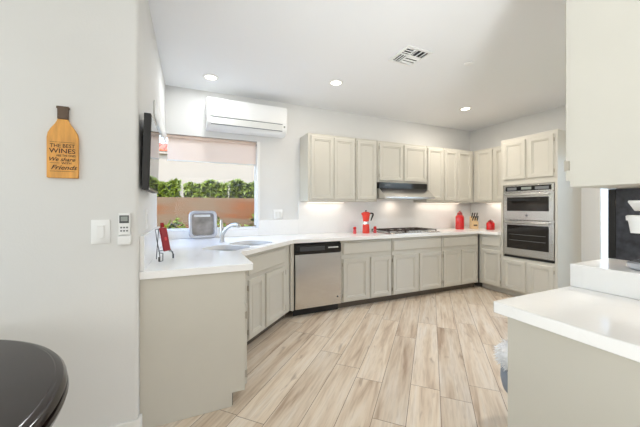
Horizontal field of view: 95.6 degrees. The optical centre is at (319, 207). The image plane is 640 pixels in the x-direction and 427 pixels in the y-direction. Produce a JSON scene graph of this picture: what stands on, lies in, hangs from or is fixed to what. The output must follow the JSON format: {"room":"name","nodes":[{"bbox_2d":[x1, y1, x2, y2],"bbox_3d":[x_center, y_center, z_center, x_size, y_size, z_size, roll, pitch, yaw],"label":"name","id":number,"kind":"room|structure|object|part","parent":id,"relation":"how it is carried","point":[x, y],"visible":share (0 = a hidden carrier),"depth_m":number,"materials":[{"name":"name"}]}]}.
{"room":"kitchen","nodes":[
{"label":"kitchen","id":0,"kind":"room"},
{"bbox_2d":[0,0,141,426],"bbox_3d":[-2.381,-0.066,1.085,2.932,2.698,0.120,0,0,-24],"label":"wall","id":1,"kind":"structure","parent":0,"point":[75,298],"depth_m":1.51,"materials":[{"name":"paint"}]},
{"bbox_2d":[47,106,78,178],"bbox_3d":[-1.313,-0.332,1.485,0.128,0.366,0.016,0,0,-24],"label":"wall sign","id":2,"kind":"object","parent":1,"relation":"attached to","point":[62,138],"visible":1,"depth_m":1.48,"materials":[{"name":"brown wood"}]},
{"bbox_2d":[91,220,109,243],"bbox_3d":[-1.172,0.131,1.551,0.084,0.128,0.012,0,0,-24],"label":"light switch","id":3,"kind":"object","parent":1,"relation":"attached to","point":[100,229],"visible":1,"depth_m":1.55,"materials":[{"name":"white plastic"}]},
{"bbox_2d":[118,213,130,244],"bbox_3d":[-1.070,0.118,1.589,0.060,0.172,0.024,0,0,-24],"label":"remote control","id":4,"kind":"object","parent":1,"relation":"attached to","point":[123,218],"visible":1,"depth_m":1.58,"materials":[{"name":"white plastic"}]},
{"bbox_2d":[108,413,141,426],"bbox_3d":[-2.357,1.233,1.049,2.946,0.100,0.062,0,0,-24],"label":"baseboard","id":5,"kind":"structure","parent":1,"relation":"attached to","point":[137,422],"depth_m":1.60,"materials":[{"name":"white wood"}]},
{"bbox_2d":[140,219,298,270],"bbox_3d":[-0.669,0.266,2.842,1.623,0.204,1.847,0,0,-24],"label":"backsplash","id":6,"kind":"structure","parent":1,"relation":"attached to","point":[148,243],"depth_m":3.62,"materials":[{"name":"white stone"}]},
{"bbox_2d":[142,0,164,234],"bbox_3d":[-1.482,-0.066,2.522,0.120,2.698,1.773,0,0,-24],"label":"wall","id":7,"kind":"structure","parent":0,"point":[153,83],"depth_m":2.12,"materials":[{"name":"paint"}]},
{"bbox_2d":[141,113,159,193],"bbox_3d":[-1.092,-0.319,1.873,0.062,0.438,0.500,0,0,-24],"label":"television","id":8,"kind":"object","parent":7,"relation":"attached to","point":[151,135],"visible":1,"depth_m":1.67,"materials":[{"name":"black"}]},
{"bbox_2d":[154,100,165,143],"bbox_3d":[-1.531,-0.784,2.799,0.012,0.126,1.120,0,0,-24],"label":"shade cassette","id":9,"kind":"object","parent":7,"relation":"attached to","point":[157,116],"visible":1,"depth_m":2.59,"materials":[{"name":"white plastic"}]},
{"bbox_2d":[160,85,469,219],"bbox_3d":[0.478,-0.066,4.431,5.254,2.698,0.120,0,0,-24],"label":"wall","id":10,"kind":"structure","parent":0,"point":[185,108],"depth_m":3.96,"materials":[{"name":"paint"}]},
{"bbox_2d":[160,134,255,229],"bbox_3d":[-1.364,-0.294,3.649,1.133,1.127,0.040,0,0,-24],"label":"window","id":11,"kind":"structure","parent":10,"relation":"in","point":[160,134],"depth_m":3.85,"materials":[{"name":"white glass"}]},
{"bbox_2d":[167,134,256,165],"bbox_3d":[-1.309,-0.704,3.613,1.060,0.305,0.050,0,0,-24],"label":"roller shade","id":12,"kind":"object","parent":11,"relation":"attached to","point":[179,148],"visible":0.92,"depth_m":3.60,"materials":[{"name":"fabric"}]},
{"bbox_2d":[167,227,257,231],"bbox_3d":[-1.340,0.274,3.583,1.142,0.016,0.099,0,0,-24],"label":"trim","id":13,"kind":"structure","parent":10,"relation":"attached to","point":[252,227],"depth_m":3.63,"materials":[{"name":"white stone"}]},
{"bbox_2d":[206,97,286,137],"bbox_3d":[-0.901,-1.104,3.631,0.966,0.350,0.217,0,0,-24],"label":"air conditioner","id":14,"kind":"object","parent":10,"relation":"attached to","point":[222,115],"visible":1,"depth_m":3.53,"materials":[{"name":"white plastic"}]},
{"bbox_3d":[-0.859,-1.168,3.535,0.935,0.208,0.006,0,0,-24],"label":"panel","id":15,"kind":"part","parent":14,"relation":"part of","materials":[{"name":"white plastic"}]},
{"bbox_2d":[256,142,259,227],"bbox_3d":[-0.815,-0.296,3.824,0.036,1.122,0.084,0,0,-24],"label":"trim","id":16,"kind":"structure","parent":10,"relation":"attached to","point":[258,143],"depth_m":3.78,"materials":[{"name":"white paint"}]},
{"bbox_2d":[273,209,282,218],"bbox_3d":[-0.562,0.093,3.896,0.124,0.128,0.008,0,0,-24],"label":"outlet","id":17,"kind":"object","parent":10,"relation":"attached to","point":[277,213],"visible":1,"depth_m":3.90,"materials":[{"name":"white plastic"}]},
{"bbox_2d":[300,133,355,201],"bbox_3d":[0.109,-0.522,4.018,0.705,0.881,0.329,0,0,-24],"label":"upper cabinet","id":18,"kind":"object","parent":10,"relation":"attached to","point":[327,162],"visible":1,"depth_m":3.86,"materials":[{"name":"beige paint"}]},
{"bbox_3d":[0.031,-0.521,3.815,0.326,0.823,0.020,0,0,-24],"label":"door","id":19,"kind":"part","parent":18,"relation":"part of","materials":[{"name":"beige paint"}]},
{"bbox_2d":[307,202,344,202],"bbox_3d":[0.085,-0.073,4.088,0.580,0.014,0.036,0,0,-24],"label":"light","id":20,"kind":"object","parent":18,"relation":"attached to","point":[307,202],"visible":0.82,"depth_m":4.08,"materials":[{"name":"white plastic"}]},
{"bbox_3d":[0.334,-0.521,3.950,0.321,0.823,0.020,0,0,-24],"label":"door","id":21,"kind":"part","parent":18,"relation":"part of","materials":[{"name":"beige paint"}]},
{"bbox_2d":[355,138,376,201],"bbox_3d":[0.598,-0.522,4.237,0.350,0.881,0.328,0,0,-24],"label":"upper cabinet","id":22,"kind":"object","parent":10,"relation":"attached to","point":[365,149],"visible":0.8,"depth_m":4.09,"materials":[{"name":"beige paint"}]},
{"bbox_2d":[298,199,500,233],"bbox_3d":[1.437,0.004,4.273,3.388,0.728,0.946,0,0,-24],"label":"backsplash","id":23,"kind":"structure","parent":10,"relation":"attached to","point":[313,218],"depth_m":4.61,"materials":[{"name":"white stone"}]},
{"bbox_2d":[377,141,426,183],"bbox_3d":[1.188,-0.662,4.499,0.922,0.600,0.329,0,0,-24],"label":"upper cabinet","id":24,"kind":"object","parent":10,"relation":"attached to","point":[396,162],"visible":0.91,"depth_m":4.33,"materials":[{"name":"beige paint"}]},
{"bbox_3d":[1.048,-0.661,4.268,0.418,0.542,0.020,0,0,-24],"label":"door","id":25,"kind":"part","parent":24,"relation":"part of","materials":[{"name":"beige paint"}]},
{"bbox_2d":[377,182,434,199],"bbox_3d":[1.222,-0.241,4.405,0.912,0.239,0.485,0,0,-24],"label":"range hood","id":26,"kind":"object","parent":24,"relation":"attached to","point":[385,190],"visible":0.79,"depth_m":4.25,"materials":[{"name":"silver metal"}]},
{"bbox_3d":[1.464,-0.661,4.454,0.438,0.542,0.020,0,0,-24],"label":"door","id":27,"kind":"part","parent":24,"relation":"part of","materials":[{"name":"beige paint"}]},
{"bbox_2d":[413,146,442,202],"bbox_3d":[1.775,-0.522,4.761,0.346,0.881,0.328,0,0,-24],"label":"upper cabinet","id":28,"kind":"object","parent":10,"relation":"attached to","point":[434,182],"visible":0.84,"depth_m":4.62,"materials":[{"name":"beige paint"}]},
{"bbox_3d":[1.838,-0.521,4.620,0.322,0.823,0.020,0,0,-24],"label":"door","id":29,"kind":"part","parent":28,"relation":"part of","materials":[{"name":"beige paint"}]},
{"bbox_2d":[435,148,472,202],"bbox_3d":[2.257,-0.522,4.975,0.691,0.881,0.328,0,0,-24],"label":"upper cabinet","id":30,"kind":"object","parent":10,"relation":"attached to","point":[457,164],"visible":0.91,"depth_m":4.81,"materials":[{"name":"beige paint"}]},
{"bbox_3d":[2.149,-0.521,4.759,0.286,0.823,0.020,0,0,-24],"label":"door","id":31,"kind":"part","parent":30,"relation":"part of","materials":[{"name":"beige paint"}]},
{"bbox_3d":[2.436,-0.521,4.886,0.326,0.823,0.020,0,0,-24],"label":"door","id":32,"kind":"part","parent":30,"relation":"part of","materials":[{"name":"beige paint"}]},
{"bbox_2d":[157,278,515,426],"bbox_3d":[1.185,1.333,-0.614,8.066,0.100,9.913,0,0,-24],"label":"floor","id":33,"kind":"structure","parent":0,"point":[426,360],"depth_m":2.31,"materials":[{"name":"brown wood"}]},
{"bbox_2d":[0,340,68,426],"bbox_3d":[-1.377,0.912,0.531,1.390,0.738,1.390,0,0,-24],"label":"round table","id":34,"kind":"object","parent":33,"relation":"on","point":[34,379],"visible":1,"depth_m":0.89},
{"bbox_2d":[140,271,246,426],"bbox_3d":[-0.860,0.848,2.028,0.613,0.868,0.526,0,0,-24],"label":"base cabinet","id":35,"kind":"object","parent":33,"relation":"on","point":[193,328],"visible":0.84,"depth_m":1.77,"materials":[{"name":"beige paint"}]},
{"bbox_3d":[-0.588,0.522,2.143,0.020,0.142,0.448,0,0,-24],"label":"drawer","id":36,"kind":"part","parent":35,"relation":"part of","materials":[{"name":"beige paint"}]},
{"bbox_3d":[-0.588,0.913,2.143,0.020,0.530,0.448,0,0,-24],"label":"door","id":37,"kind":"part","parent":35,"relation":"part of","materials":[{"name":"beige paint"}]},
{"bbox_2d":[245,244,293,344],"bbox_3d":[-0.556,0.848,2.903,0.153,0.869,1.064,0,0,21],"label":"base cabinet","id":38,"kind":"object","parent":33,"relation":"on","point":[267,298],"depth_m":2.90,"materials":[{"name":"beige paint"}]},
{"bbox_3d":[-0.590,0.913,2.692,0.020,0.530,0.245,0,0,21],"label":"door","id":39,"kind":"part","parent":38,"relation":"part of","materials":[{"name":"beige paint"}]},
{"bbox_3d":[-0.511,0.532,2.897,0.020,0.158,0.685,0,0,21],"label":"false drawer","id":40,"kind":"part","parent":38,"relation":"part of","materials":[{"name":"beige paint"}]},
{"bbox_3d":[-0.460,0.913,3.032,0.020,0.530,0.395,0,0,21],"label":"door","id":41,"kind":"part","parent":38,"relation":"part of","materials":[{"name":"beige paint"}]},
{"bbox_3d":[-0.326,0.803,3.357,0.041,0.779,0.030,0,0,-24],"label":"filler panel","id":42,"kind":"part","parent":38,"relation":"part of","materials":[{"name":"beige wood"}]},
{"bbox_2d":[293,241,340,315],"bbox_3d":[-0.130,0.851,3.725,0.607,0.860,0.594,0,0,-24],"label":"dishwasher","id":43,"kind":"object","parent":33,"relation":"on","point":[317,265],"visible":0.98,"depth_m":3.46,"materials":[{"name":"silver metal"}]},
{"bbox_3d":[-0.048,1.235,3.542,0.594,0.092,0.015,0,0,-24],"label":"toe plate","id":44,"kind":"part","parent":43,"relation":"part of","materials":[{"name":"black"}]},
{"bbox_3d":[-0.018,0.490,3.476,0.594,0.110,0.047,0,0,-24],"label":"control panel","id":45,"kind":"part","parent":43,"relation":"part of","materials":[{"name":"black"}]},
{"bbox_2d":[338,238,391,307],"bbox_3d":[0.498,0.848,4.036,0.781,0.868,0.612,0,0,-24],"label":"base cabinet","id":46,"kind":"object","parent":33,"relation":"on","point":[365,264],"visible":0.78,"depth_m":3.75,"materials":[{"name":"beige paint"}]},
{"bbox_3d":[0.456,0.913,3.698,0.368,0.530,0.020,0,0,-24],"label":"door","id":47,"kind":"part","parent":46,"relation":"part of","materials":[{"name":"beige paint"}]},
{"bbox_3d":[0.624,0.522,3.773,0.735,0.142,0.020,0,0,-24],"label":"drawer","id":48,"kind":"part","parent":46,"relation":"part of","materials":[{"name":"beige paint"}]},
{"bbox_3d":[0.810,0.913,3.856,0.328,0.530,0.020,0,0,-24],"label":"door","id":49,"kind":"part","parent":46,"relation":"part of","materials":[{"name":"beige paint"}]},
{"bbox_2d":[388,236,441,299],"bbox_3d":[1.270,0.848,4.382,0.906,0.868,0.609,0,0,-24],"label":"base cabinet","id":50,"kind":"object","parent":33,"relation":"on","point":[416,261],"visible":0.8,"depth_m":4.09,"materials":[{"name":"beige paint"}]},
{"bbox_3d":[1.181,0.913,4.021,0.418,0.530,0.020,0,0,-24],"label":"door","id":51,"kind":"part","parent":50,"relation":"part of","materials":[{"name":"beige paint"}]},
{"bbox_3d":[1.388,0.522,4.113,0.873,0.142,0.020,0,0,-24],"label":"drawer","id":52,"kind":"part","parent":50,"relation":"part of","materials":[{"name":"beige paint"}]},
{"bbox_3d":[1.600,0.913,4.208,0.409,0.530,0.020,0,0,-24],"label":"door","id":53,"kind":"part","parent":50,"relation":"part of","materials":[{"name":"beige paint"}]},
{"bbox_2d":[437,234,477,291],"bbox_3d":[2.045,0.848,4.727,0.784,0.868,0.609,0,0,-24],"label":"base cabinet","id":54,"kind":"object","parent":33,"relation":"on","point":[459,260],"visible":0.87,"depth_m":4.44,"materials":[{"name":"beige paint"}]},
{"bbox_2d":[139,227,500,279],"bbox_3d":[0.883,0.391,3.520,5.012,0.044,1.871,0,0,-24],"label":"countertop","id":55,"kind":"structure","parent":54,"relation":"on","point":[199,256],"depth_m":2.67,"materials":[{"name":"white stone"}]},
{"bbox_2d":[155,229,173,261],"bbox_3d":[-1.101,0.259,2.028,0.099,0.217,0.154,0,0,9],"label":"easel","id":56,"kind":"object","parent":55,"relation":"on","point":[155,229],"visible":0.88,"depth_m":2.00,"materials":[{"name":"grey metal"}]},
{"bbox_2d":[159,223,170,250],"bbox_3d":[-1.085,0.205,2.026,0.052,0.197,0.064,0,0,9],"label":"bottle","id":57,"kind":"object","parent":56,"relation":"on","point":[163,230],"visible":1,"depth_m":2.02,"materials":[{"name":"red"}]},
{"bbox_2d":[189,211,216,238],"bbox_3d":[-1.382,0.203,3.435,0.310,0.325,0.085,0,0,-32],"label":"tray","id":58,"kind":"object","parent":55,"relation":"on","point":[201,223],"visible":1,"depth_m":3.44,"materials":[{"name":"grey plastic"}]},
{"bbox_2d":[219,220,240,241],"bbox_3d":[-0.949,0.250,3.057,0.267,0.236,0.064,0,0,21],"label":"faucet","id":59,"kind":"object","parent":55,"relation":"on","point":[223,230],"visible":1,"depth_m":3.07,"materials":[{"name":"grey metal"}]},
{"bbox_3d":[-0.941,0.235,3.054,0.251,0.146,0.038,0,0,21],"label":"spout","id":60,"kind":"part","parent":59,"relation":"part of","materials":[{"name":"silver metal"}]},
{"bbox_2d":[218,244,255,250],"bbox_3d":[-0.779,0.514,2.850,0.426,0.200,0.777,0,0,21],"label":"sink","id":61,"kind":"object","parent":55,"relation":"in","point":[248,244],"visible":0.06,"depth_m":2.85,"materials":[{"name":"silver metal"}]},
{"bbox_2d":[361,210,373,232],"bbox_3d":[0.679,0.203,4.155,0.215,0.330,0.116,0,0,-24],"label":"moka pot","id":62,"kind":"object","parent":55,"relation":"on","point":[365,215],"visible":0.95,"depth_m":4.11,"materials":[{"name":"red metal"}]},
{"bbox_3d":[0.656,0.140,4.145,0.120,0.116,0.114,0,0,-24],"label":"pot","id":63,"kind":"part","parent":62,"relation":"part of","materials":[{"name":"red metal"}]},
{"bbox_2d":[370,227,439,233],"bbox_3d":[1.279,0.345,4.368,0.910,0.046,0.510,0,0,-24],"label":"gas cooktop","id":64,"kind":"object","parent":55,"relation":"in","point":[408,230],"visible":1,"depth_m":4.28,"materials":[{"name":"metal"}]},
{"bbox_2d":[370,230,439,233],"bbox_3d":[1.279,0.362,4.368,0.910,0.012,0.510,0,0,-24],"label":"tray","id":65,"kind":"object","parent":64,"relation":"on","point":[380,231],"depth_m":4.14,"materials":[{"name":"metal"}]},
{"bbox_2d":[455,211,463,228],"bbox_3d":[2.359,0.213,4.904,0.136,0.310,0.136,0,0,-24],"label":"jar","id":66,"kind":"object","parent":55,"relation":"on","point":[459,219],"visible":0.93,"depth_m":4.85,"materials":[{"name":"red ceramic"}]},
{"bbox_2d":[469,216,478,228],"bbox_3d":[2.660,0.261,5.020,0.100,0.214,0.141,0,0,8],"label":"knife block","id":67,"kind":"object","parent":55,"relation":"on","point":[473,224],"visible":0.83,"depth_m":4.97,"materials":[{"name":"brown wood"}]},
{"bbox_2d":[486,220,494,229],"bbox_3d":[2.820,0.286,4.803,0.124,0.165,0.124,0,0,-24],"label":"jar","id":68,"kind":"object","parent":55,"relation":"on","point":[490,225],"visible":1,"depth_m":4.76,"materials":[{"name":"red ceramic"}]},
{"bbox_3d":[1.995,0.913,4.384,0.356,0.530,0.020,0,0,-24],"label":"door","id":69,"kind":"part","parent":54,"relation":"part of","materials":[{"name":"beige paint"}]},
{"bbox_3d":[2.153,0.522,4.454,0.700,0.142,0.020,0,0,-24],"label":"drawer","id":70,"kind":"part","parent":54,"relation":"part of","materials":[{"name":"beige paint"}]},
{"bbox_3d":[2.322,0.913,4.529,0.328,0.530,0.020,0,0,-24],"label":"door","id":71,"kind":"part","parent":54,"relation":"part of","materials":[{"name":"beige paint"}]},
{"bbox_2d":[479,234,503,292],"bbox_3d":[2.849,0.848,4.575,0.560,0.868,0.360,0,0,-24],"label":"base cabinet","id":72,"kind":"object","parent":33,"relation":"on","point":[489,245],"visible":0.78,"depth_m":4.45,"materials":[{"name":"beige paint"}]},
{"bbox_3d":[2.614,0.522,4.442,0.020,0.142,0.292,0,0,-24],"label":"drawer","id":73,"kind":"part","parent":72,"relation":"part of","materials":[{"name":"beige paint"}]},
{"bbox_3d":[2.614,0.913,4.442,0.020,0.530,0.292,0,0,-24],"label":"door","id":74,"kind":"part","parent":72,"relation":"part of","materials":[{"name":"beige paint"}]},
{"bbox_2d":[492,337,507,392],"bbox_3d":[1.238,1.047,1.680,0.422,0.471,0.421,0,0,-24],"label":"trash can","id":75,"kind":"object","parent":33,"relation":"on","point":[501,353],"visible":0.16,"depth_m":1.71,"materials":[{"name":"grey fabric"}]},
{"bbox_3d":[1.239,0.984,1.679,0.336,0.232,0.336,0,0,-24],"label":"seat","id":76,"kind":"part","parent":75,"relation":"part of","materials":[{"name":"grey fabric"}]},
{"bbox_2d":[501,129,580,296],"bbox_3d":[3.070,0.150,4.080,0.560,2.264,0.727,0,0,-24],"label":"oven tower","id":77,"kind":"object","parent":33,"relation":"on","point":[539,158],"visible":0.71,"depth_m":3.83,"materials":[{"name":"beige paint"}]},
{"bbox_3d":[2.755,0.966,4.125,0.020,0.423,0.305,0,0,-24],"label":"door","id":78,"kind":"part","parent":77,"relation":"part of","materials":[{"name":"beige paint"}]},
{"bbox_3d":[2.755,-0.665,4.125,0.020,0.535,0.305,0,0,-24],"label":"door","id":79,"kind":"part","parent":77,"relation":"part of","materials":[{"name":"beige paint"}]},
{"bbox_2d":[504,183,554,262],"bbox_3d":[3.009,0.199,4.045,0.526,1.024,0.648,0,0,-24],"label":"wall oven","id":80,"kind":"object","parent":77,"relation":"in","point":[529,209],"visible":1,"depth_m":3.91,"materials":[{"name":"silver metal"}]},
{"bbox_3d":[2.793,0.217,3.950,0.054,0.022,0.548,0,0,-24],"label":"handle","id":81,"kind":"part","parent":80,"relation":"part of","materials":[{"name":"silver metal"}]},
{"bbox_3d":[2.793,-0.172,3.950,0.054,0.022,0.548,0,0,-24],"label":"handle","id":82,"kind":"part","parent":80,"relation":"part of","materials":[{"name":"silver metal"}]},
{"bbox_3d":[2.831,0.430,3.966,0.030,0.482,0.644,0,0,-24],"label":"oven door","id":83,"kind":"part","parent":80,"relation":"part of","materials":[{"name":"metal"}]},
{"bbox_3d":[2.831,-0.013,3.966,0.030,0.376,0.644,0,0,-24],"label":"oven door","id":84,"kind":"part","parent":80,"relation":"part of","materials":[{"name":"metal"}]},
{"bbox_3d":[2.835,-0.259,3.968,0.022,0.100,0.640,0,0,-24],"label":"control panel","id":85,"kind":"part","parent":80,"relation":"part of","materials":[{"name":"metal"}]},
{"bbox_3d":[2.895,0.966,3.812,0.020,0.423,0.302,0,0,-24],"label":"door","id":86,"kind":"part","parent":77,"relation":"part of","materials":[{"name":"beige paint"}]},
{"bbox_3d":[2.895,-0.665,3.812,0.020,0.535,0.302,0,0,-24],"label":"door","id":87,"kind":"part","parent":77,"relation":"part of","materials":[{"name":"beige paint"}]},
{"bbox_2d":[508,317,639,426],"bbox_3d":[1.570,0.848,0.300,0.836,0.868,2.221,0,0,-24],"label":"base cabinet","id":88,"kind":"object","parent":33,"relation":"on","point":[555,380],"visible":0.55,"depth_m":0.97,"materials":[{"name":"beige paint"}]},
{"bbox_2d":[494,286,639,362],"bbox_3d":[1.568,0.391,0.243,0.888,0.044,2.369,0,0,-24],"label":"countertop","id":89,"kind":"structure","parent":88,"relation":"on","point":[610,323],"depth_m":1.00,"materials":[{"name":"white stone"}]},
{"bbox_2d":[570,258,639,299],"bbox_3d":[1.814,0.316,0.352,0.350,0.104,2.368,0,0,-24],"label":"raised ledge","id":90,"kind":"object","parent":89,"relation":"on","point":[610,276],"visible":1,"depth_m":1.26,"materials":[{"name":"white stone"}]},
{"bbox_2d":[626,200,639,270],"bbox_3d":[1.474,0.098,1.169,0.275,0.330,0.337,0,0,-24],"label":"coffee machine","id":91,"kind":"object","parent":90,"relation":"on","point":[633,220],"visible":1,"depth_m":1.26,"materials":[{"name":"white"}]},
{"bbox_2d":[626,259,639,270],"bbox_3d":[1.474,0.244,1.165,0.270,0.036,0.290,0,0,-24],"label":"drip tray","id":92,"kind":"object","parent":91,"relation":"on","point":[634,264],"depth_m":1.22,"materials":[{"name":"grey metal"}]},
{"bbox_2d":[626,215,639,233],"bbox_3d":[1.407,0.074,1.270,0.098,0.078,0.098,0,0,-24],"label":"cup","id":93,"kind":"object","parent":91,"relation":"on","point":[633,220],"depth_m":1.26,"materials":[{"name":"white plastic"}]},
{"bbox_3d":[1.405,-0.007,1.265,0.067,0.046,0.072,0,0,-24],"label":"cup lid","id":94,"kind":"part","parent":91,"relation":"part of","materials":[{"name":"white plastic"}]},
{"bbox_2d":[148,0,565,130],"bbox_3d":[1.108,-1.515,-0.589,8.186,0.200,10.263,0,0,-24],"label":"ceiling","id":95,"kind":"structure","parent":0,"point":[283,51],"depth_m":2.65,"materials":[{"name":"white paint"}]},
{"bbox_2d":[203,74,218,80],"bbox_3d":[-1.184,-1.410,3.151,0.166,0.008,0.166,0,0,-24],"label":"recessed light","id":96,"kind":"object","parent":95,"relation":"in","point":[212,77],"visible":1,"depth_m":3.15,"materials":[{"name":"white"}]},
{"bbox_2d":[329,79,342,85],"bbox_3d":[0.182,-1.410,3.292,0.166,0.008,0.166,0,0,-24],"label":"recessed light","id":97,"kind":"object","parent":95,"relation":"in","point":[336,82],"visible":1,"depth_m":3.28,"materials":[{"name":"white"}]},
{"bbox_2d":[388,45,432,66],"bbox_3d":[0.838,-1.407,2.710,0.290,0.013,0.290,0,0,-24],"label":"ceiling vent","id":98,"kind":"object","parent":95,"relation":"in","point":[409,55],"visible":1,"depth_m":2.70,"materials":[{"name":"white metal"}]},
{"bbox_3d":[0.860,-1.406,2.782,0.142,0.009,0.100,0,0,-24],"label":"slat panel","id":99,"kind":"part","parent":98,"relation":"part of","materials":[{"name":"white plastic"}]},
{"bbox_2d":[459,107,471,110],"bbox_3d":[2.083,-1.410,4.158,0.166,0.008,0.166,0,0,-24],"label":"recessed light","id":100,"kind":"object","parent":95,"relation":"in","point":[462,108],"visible":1,"depth_m":4.14,"materials":[{"name":"white"}]},
{"bbox_2d":[464,61,473,65],"bbox_3d":[1.461,-1.408,2.848,0.082,0.011,0.082,0,0,-24],"label":"cap","id":101,"kind":"object","parent":95,"relation":"attached to","point":[468,63],"visible":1,"depth_m":2.83,"materials":[{"name":"white plastic"}]},
{"bbox_2d":[470,105,604,277],"bbox_3d":[4.839,-0.066,0.947,0.120,2.698,9.793,0,0,-24],"label":"wall","id":102,"kind":"structure","parent":0,"point":[491,136],"depth_m":4.15,"materials":[{"name":"paint"}]},
{"bbox_2d":[474,146,500,202],"bbox_3d":[2.898,-0.522,4.752,0.328,0.881,0.632,0,0,-24],"label":"upper cabinet","id":103,"kind":"object","parent":102,"relation":"attached to","point":[487,162],"visible":0.65,"depth_m":4.74,"materials":[{"name":"beige paint"}]},
{"bbox_3d":[2.708,-0.521,4.798,0.020,0.823,0.290,0,0,-24],"label":"door","id":104,"kind":"part","parent":103,"relation":"part of","materials":[{"name":"beige paint"}]},
{"bbox_3d":[2.830,-0.521,4.524,0.020,0.823,0.256,0,0,-24],"label":"door","id":105,"kind":"part","parent":103,"relation":"part of","materials":[{"name":"beige paint"}]},
{"bbox_2d":[600,189,601,258],"bbox_3d":[3.909,0.243,2.931,0.046,2.080,1.675,0,0,-24],"label":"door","id":106,"kind":"structure","parent":102,"relation":"in","point":[600,189],"depth_m":3.69,"materials":[{"name":"white wood"}]},
{"bbox_3d":[2.041,-0.066,0.438,0.115,2.698,2.340,0,0,-24],"label":"wall","id":107,"kind":"structure","parent":0,"visible":0},
{"bbox_2d":[564,0,639,188],"bbox_3d":[1.591,-0.754,0.849,0.360,1.318,1.321,0,0,-24],"label":"upper cabinet","id":108,"kind":"object","parent":107,"relation":"attached to","point":[603,36],"visible":1,"depth_m":1.25,"materials":[{"name":"beige paint"}]},
{"bbox_3d":[1.326,-0.745,1.442,0.341,1.240,0.020,0,0,-24],"label":"door","id":109,"kind":"part","parent":108,"relation":"part of","materials":[{"name":"beige paint"}]},
{"bbox_2d":[608,188,639,260],"bbox_3d":[1.787,0.085,0.854,0.010,0.357,1.428,0,0,-24],"label":"stone panel","id":110,"kind":"object","parent":107,"relation":"attached to","point":[623,244],"visible":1,"depth_m":1.46,"materials":[{"name":"black stone"}]},
{"bbox_3d":[1.502,0.085,1.492,0.010,0.357,0.030,0,0,-24],"label":"edge trim","id":111,"kind":"part","parent":110,"relation":"part of","materials":[{"name":"black stone"}]},
{"label":"outside","id":112,"kind":"structure","parent":0,"visible":0},
{"bbox_3d":[0.807,1.353,8.022,36.000,0.100,30.000,0,0,-24],"label":"ground","id":113,"kind":"structure","parent":112,"visible":0},
{"bbox_2d":[164,217,185,228],"bbox_3d":[-3.021,0.747,5.870,0.766,1.115,0.517,0,0,-24],"label":"plant","id":114,"kind":"object","parent":113,"relation":"on","point":[168,226],"visible":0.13,"depth_m":5.76,"materials":[{"name":"green plant"}]},
{"bbox_2d":[158,143,253,197],"bbox_3d":[-2.172,-0.547,12.377,14.700,3.700,4.620,0,0,-24],"label":"house","id":115,"kind":"structure","parent":113,"relation":"on","point":[196,172],"depth_m":9.25,"materials":[{"name":"beige paint"}]},
{"bbox_2d":[157,197,255,228],"bbox_3d":[-2.898,0.543,6.509,18.000,1.520,0.250,0,0,-24],"label":"wall","id":116,"kind":"structure","parent":113,"relation":"on","point":[228,210],"depth_m":6.52,"materials":[{"name":"orange paint"}]},
{"bbox_2d":[213,216,225,227],"bbox_3d":[-2.304,0.764,6.188,0.679,1.145,0.494,0,0,-24],"label":"plant","id":117,"kind":"object","parent":113,"relation":"on","point":[218,222],"visible":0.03,"depth_m":6.10,"materials":[{"name":"green plant"}]},
{"bbox_2d":[233,213,254,226],"bbox_3d":[-1.573,0.705,6.516,0.917,1.216,0.504,0,0,-24],"label":"plant","id":118,"kind":"object","parent":113,"relation":"on","point":[252,214],"visible":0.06,"depth_m":6.42,"materials":[{"name":"green plant"}]},
{"bbox_2d":[605,189,610,258],"bbox_3d":[8.475,0.043,4.321,0.200,2.520,13.000,0,0,-24],"label":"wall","id":119,"kind":"structure","parent":113,"relation":"on","point":[606,190],"depth_m":7.19,"materials":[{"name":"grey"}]},
{"bbox_3d":[-3.142,0.583,7.057,18.000,1.440,0.950,0,0,-24],"label":"planting bed","id":120,"kind":"object","parent":113,"relation":"on","visible":0},
{"bbox_2d":[157,178,181,196],"bbox_3d":[-4.330,-0.419,6.490,2.307,0.680,0.811,0,0,-24],"label":"shrub","id":121,"kind":"object","parent":120,"relation":"on","point":[172,188],"visible":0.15,"depth_m":6.57,"materials":[{"name":"green plant"}]},
{"bbox_2d":[182,179,229,197],"bbox_3d":[-2.810,-0.396,7.164,1.065,0.603,0.802,0,0,-24],"label":"shrub","id":122,"kind":"object","parent":120,"relation":"on","point":[209,188],"visible":0.9,"depth_m":6.89,"materials":[{"name":"green plant"}]},
{"bbox_2d":[228,178,253,197],"bbox_3d":[-1.315,-0.445,7.825,2.280,0.693,0.839,0,0,-24],"label":"shrub","id":123,"kind":"object","parent":120,"relation":"on","point":[238,188],"visible":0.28,"depth_m":7.23,"materials":[{"name":"green plant"}]}
]}

